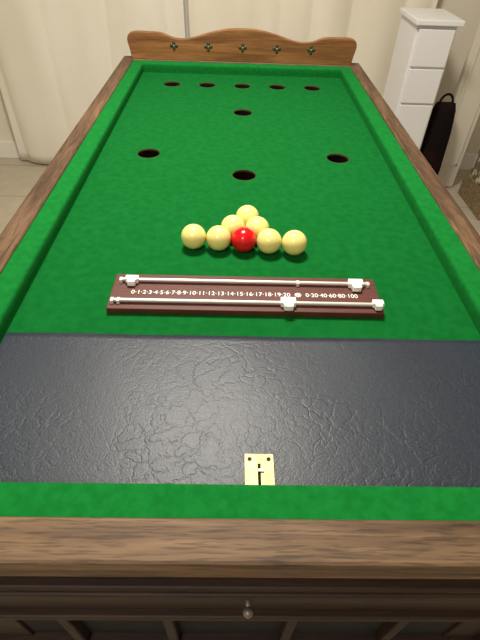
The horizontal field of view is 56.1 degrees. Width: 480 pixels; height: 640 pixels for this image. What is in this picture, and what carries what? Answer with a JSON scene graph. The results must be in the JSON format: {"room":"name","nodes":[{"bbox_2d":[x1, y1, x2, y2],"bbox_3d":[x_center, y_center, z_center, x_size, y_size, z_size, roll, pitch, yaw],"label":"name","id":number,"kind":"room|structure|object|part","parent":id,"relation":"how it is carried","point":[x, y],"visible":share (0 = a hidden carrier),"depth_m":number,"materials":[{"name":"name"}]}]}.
{"room":"games room","nodes":[
{"label":"games room","id":0,"kind":"room"},
{"bbox_2d":[0,0,479,153],"bbox_3d":[0.016,-1.977,2.219,4.400,2.450,0.100,1,44,-1],"label":"wall","id":1,"kind":"structure","parent":0,"point":[468,11],"depth_m":2.59,"materials":[{"name":"paint"}]},
{"bbox_2d":[0,141,477,169],"bbox_3d":[-0.017,-1.089,2.982,4.200,0.110,0.018,1,44,-1],"label":"baseboard","id":2,"kind":"structure","parent":1,"relation":"attached to","point":[8,149],"depth_m":2.97,"materials":[{"name":"white wood"}]},
{"bbox_3d":[-0.153,-2.660,1.413,2.670,0.050,0.125,1,44,-1],"label":"rail","id":3,"kind":"object","parent":1,"relation":"attached to","visible":0},
{"bbox_2d":[0,0,185,163],"bbox_3d":[-0.835,-1.823,2.159,1.124,2.238,0.085,1,44,-1],"label":"curtain","id":4,"kind":"object","parent":3,"relation":"hanging from","point":[56,56],"visible":0.48,"depth_m":2.48,"materials":[{"name":"fabric"}]},
{"bbox_2d":[188,0,437,96],"bbox_3d":[0.386,-1.805,2.190,1.305,2.238,0.064,1,44,-1],"label":"curtain","id":5,"kind":"object","parent":3,"relation":"hanging from","point":[374,25],"visible":0.21,"depth_m":2.39,"materials":[{"name":"beige fabric"}]},
{"bbox_2d":[0,158,479,234],"bbox_3d":[-0.014,0.608,1.351,4.400,0.100,4.920,1,44,-1],"label":"floor","id":6,"kind":"structure","parent":0,"point":[18,177],"depth_m":2.75,"materials":[{"name":"tile"}]},
{"bbox_2d":[0,28,479,639],"bbox_3d":[0.000,-0.109,1.334,0.910,0.963,1.806,1,44,-1],"label":"table","id":7,"kind":"object","parent":6,"relation":"on","point":[163,476],"visible":1,"depth_m":0.66,"materials":[{"name":"green fabric"}]},
{"bbox_2d":[181,224,205,248],"bbox_3d":[-0.088,-0.159,0.856,0.048,0.048,0.048,1,44,-1],"label":"ball","id":8,"kind":"object","parent":7,"relation":"on","point":[193,236],"visible":1,"depth_m":0.84,"materials":[{"name":"yellow plastic"}]},
{"bbox_2d":[206,225,230,250],"bbox_3d":[-0.040,-0.155,0.855,0.048,0.048,0.048,1,44,-1],"label":"ball","id":9,"kind":"object","parent":7,"relation":"on","point":[218,237],"visible":1,"depth_m":0.84,"materials":[{"name":"yellow plastic"}]},
{"bbox_2d":[221,215,244,236],"bbox_3d":[-0.014,-0.182,0.884,0.048,0.048,0.048,1,44,-1],"label":"ball","id":10,"kind":"object","parent":7,"relation":"on","point":[231,222],"visible":0.66,"depth_m":0.86,"materials":[{"name":"yellow plastic"}]},
{"bbox_2d":[231,227,255,251],"bbox_3d":[0.007,-0.152,0.854,0.048,0.048,0.048,1,44,-1],"label":"ball","id":11,"kind":"object","parent":7,"relation":"on","point":[243,239],"visible":1,"depth_m":0.84,"materials":[{"name":"red plastic"}]},
{"bbox_2d":[106,274,384,317],"bbox_3d":[0.010,-0.045,0.758,0.451,0.024,0.090,1,44,-1],"label":"scoreboard","id":12,"kind":"object","parent":7,"relation":"on","point":[130,293],"visible":1,"depth_m":0.75,"materials":[{"name":"brown wood"}]},
{"bbox_3d":[0.009,-0.065,0.772,0.428,0.009,0.009,1,44,-1],"label":"rod","id":13,"kind":"part","parent":12,"relation":"part of","materials":[{"name":"silver metal"}]},
{"bbox_3d":[0.013,-0.028,0.734,0.446,0.009,0.009,1,44,-1],"label":"rod","id":14,"kind":"part","parent":12,"relation":"part of","materials":[{"name":"silver metal"}]},
{"bbox_2d":[236,205,258,225],"bbox_3d":[0.015,-0.209,0.913,0.048,0.048,0.048,1,44,-1],"label":"ball","id":15,"kind":"object","parent":7,"relation":"on","point":[245,212],"visible":0.54,"depth_m":0.89,"materials":[{"name":"yellow plastic"}]},
{"bbox_3d":[0.009,0.334,0.531,0.012,0.012,0.030,1,44,-1],"label":"pull knob","id":16,"kind":"part","parent":7,"relation":"part of","materials":[{"name":"grey metal"}]},
{"bbox_2d":[245,216,268,239],"bbox_3d":[0.034,-0.179,0.883,0.048,0.048,0.048,1,44,-1],"label":"ball","id":17,"kind":"object","parent":7,"relation":"on","point":[257,224],"visible":0.56,"depth_m":0.86,"materials":[{"name":"yellow plastic"}]},
{"bbox_3d":[0.023,0.184,0.529,0.035,0.004,0.058,1,44,-1],"label":"lock plate","id":18,"kind":"part","parent":7,"relation":"part of","materials":[{"name":"gold metal"}]},
{"bbox_2d":[256,228,281,253],"bbox_3d":[0.055,-0.149,0.852,0.048,0.048,0.048,1,44,-1],"label":"ball","id":19,"kind":"object","parent":7,"relation":"on","point":[269,240],"visible":1,"depth_m":0.83,"materials":[{"name":"yellow plastic"}]},
{"bbox_2d":[282,230,306,254],"bbox_3d":[0.103,-0.146,0.851,0.048,0.048,0.048,1,44,-1],"label":"ball","id":20,"kind":"object","parent":7,"relation":"on","point":[294,242],"visible":1,"depth_m":0.83,"materials":[{"name":"yellow plastic"}]},
{"bbox_2d":[383,7,464,149],"bbox_3d":[0.895,-1.116,2.454,0.220,0.928,0.300,1,44,-1],"label":"base cabinet","id":21,"kind":"object","parent":6,"relation":"on","point":[425,37],"visible":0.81,"depth_m":2.20,"materials":[{"name":"white paint"}]},
{"bbox_3d":[0.890,-0.917,2.462,0.167,0.490,0.014,1,44,-1],"label":"door panel","id":22,"kind":"part","parent":21,"relation":"part of","materials":[{"name":"white paint"}]},
{"bbox_3d":[0.899,-1.158,2.233,0.167,0.155,0.014,1,44,-1],"label":"drawer","id":23,"kind":"part","parent":21,"relation":"part of","materials":[{"name":"white paint"}]},
{"bbox_2d":[400,7,464,26],"bbox_3d":[0.908,-1.444,2.143,0.220,0.023,0.300,1,44,-1],"label":"countertop","id":24,"kind":"structure","parent":21,"relation":"on","point":[419,16],"depth_m":2.08,"materials":[{"name":"white paint"}]},
{"bbox_3d":[0.904,-1.277,2.119,0.167,0.155,0.014,1,44,-1],"label":"drawer","id":25,"kind":"part","parent":21,"relation":"part of","materials":[{"name":"white paint"}]},
{"bbox_2d":[420,93,455,174],"bbox_3d":[1.085,-0.974,2.556,0.147,0.589,0.164,1,44,-1],"label":"handbag","id":26,"kind":"object","parent":6,"relation":"on","point":[439,127],"visible":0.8,"depth_m":2.44,"materials":[{"name":"black leather"}]},
{"bbox_2d":[438,17,479,186],"bbox_3d":[1.285,-1.577,2.172,0.170,1.992,0.035,1,44,-1],"label":"leaf","id":27,"kind":"object","parent":6,"relation":"on","point":[447,174],"visible":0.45,"depth_m":2.54,"materials":[{"name":"paint"}]},
{"bbox_2d":[442,41,479,164],"bbox_3d":[1.285,-1.560,2.160,0.120,1.700,0.008,1,44,-1],"label":"trim","id":28,"kind":"structure","parent":27,"relation":"attached to","point":[478,46],"depth_m":2.52,"materials":[{"name":"paint"}]},
{"bbox_2d":[458,150,479,219],"bbox_3d":[1.522,-0.806,2.572,0.318,0.354,0.330,1,44,-1],"label":"magazine rack","id":29,"kind":"object","parent":6,"relation":"on","point":[469,190],"visible":1,"depth_m":2.63,"materials":[{"name":"wicker"}]},
{"bbox_2d":[470,150,479,186],"bbox_3d":[1.516,-0.821,2.553,0.281,0.308,0.277,1,44,-1],"label":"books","id":30,"kind":"object","parent":29,"relation":"on","point":[475,171],"depth_m":2.62,"materials":[{"name":"beige paper"}]}
]}

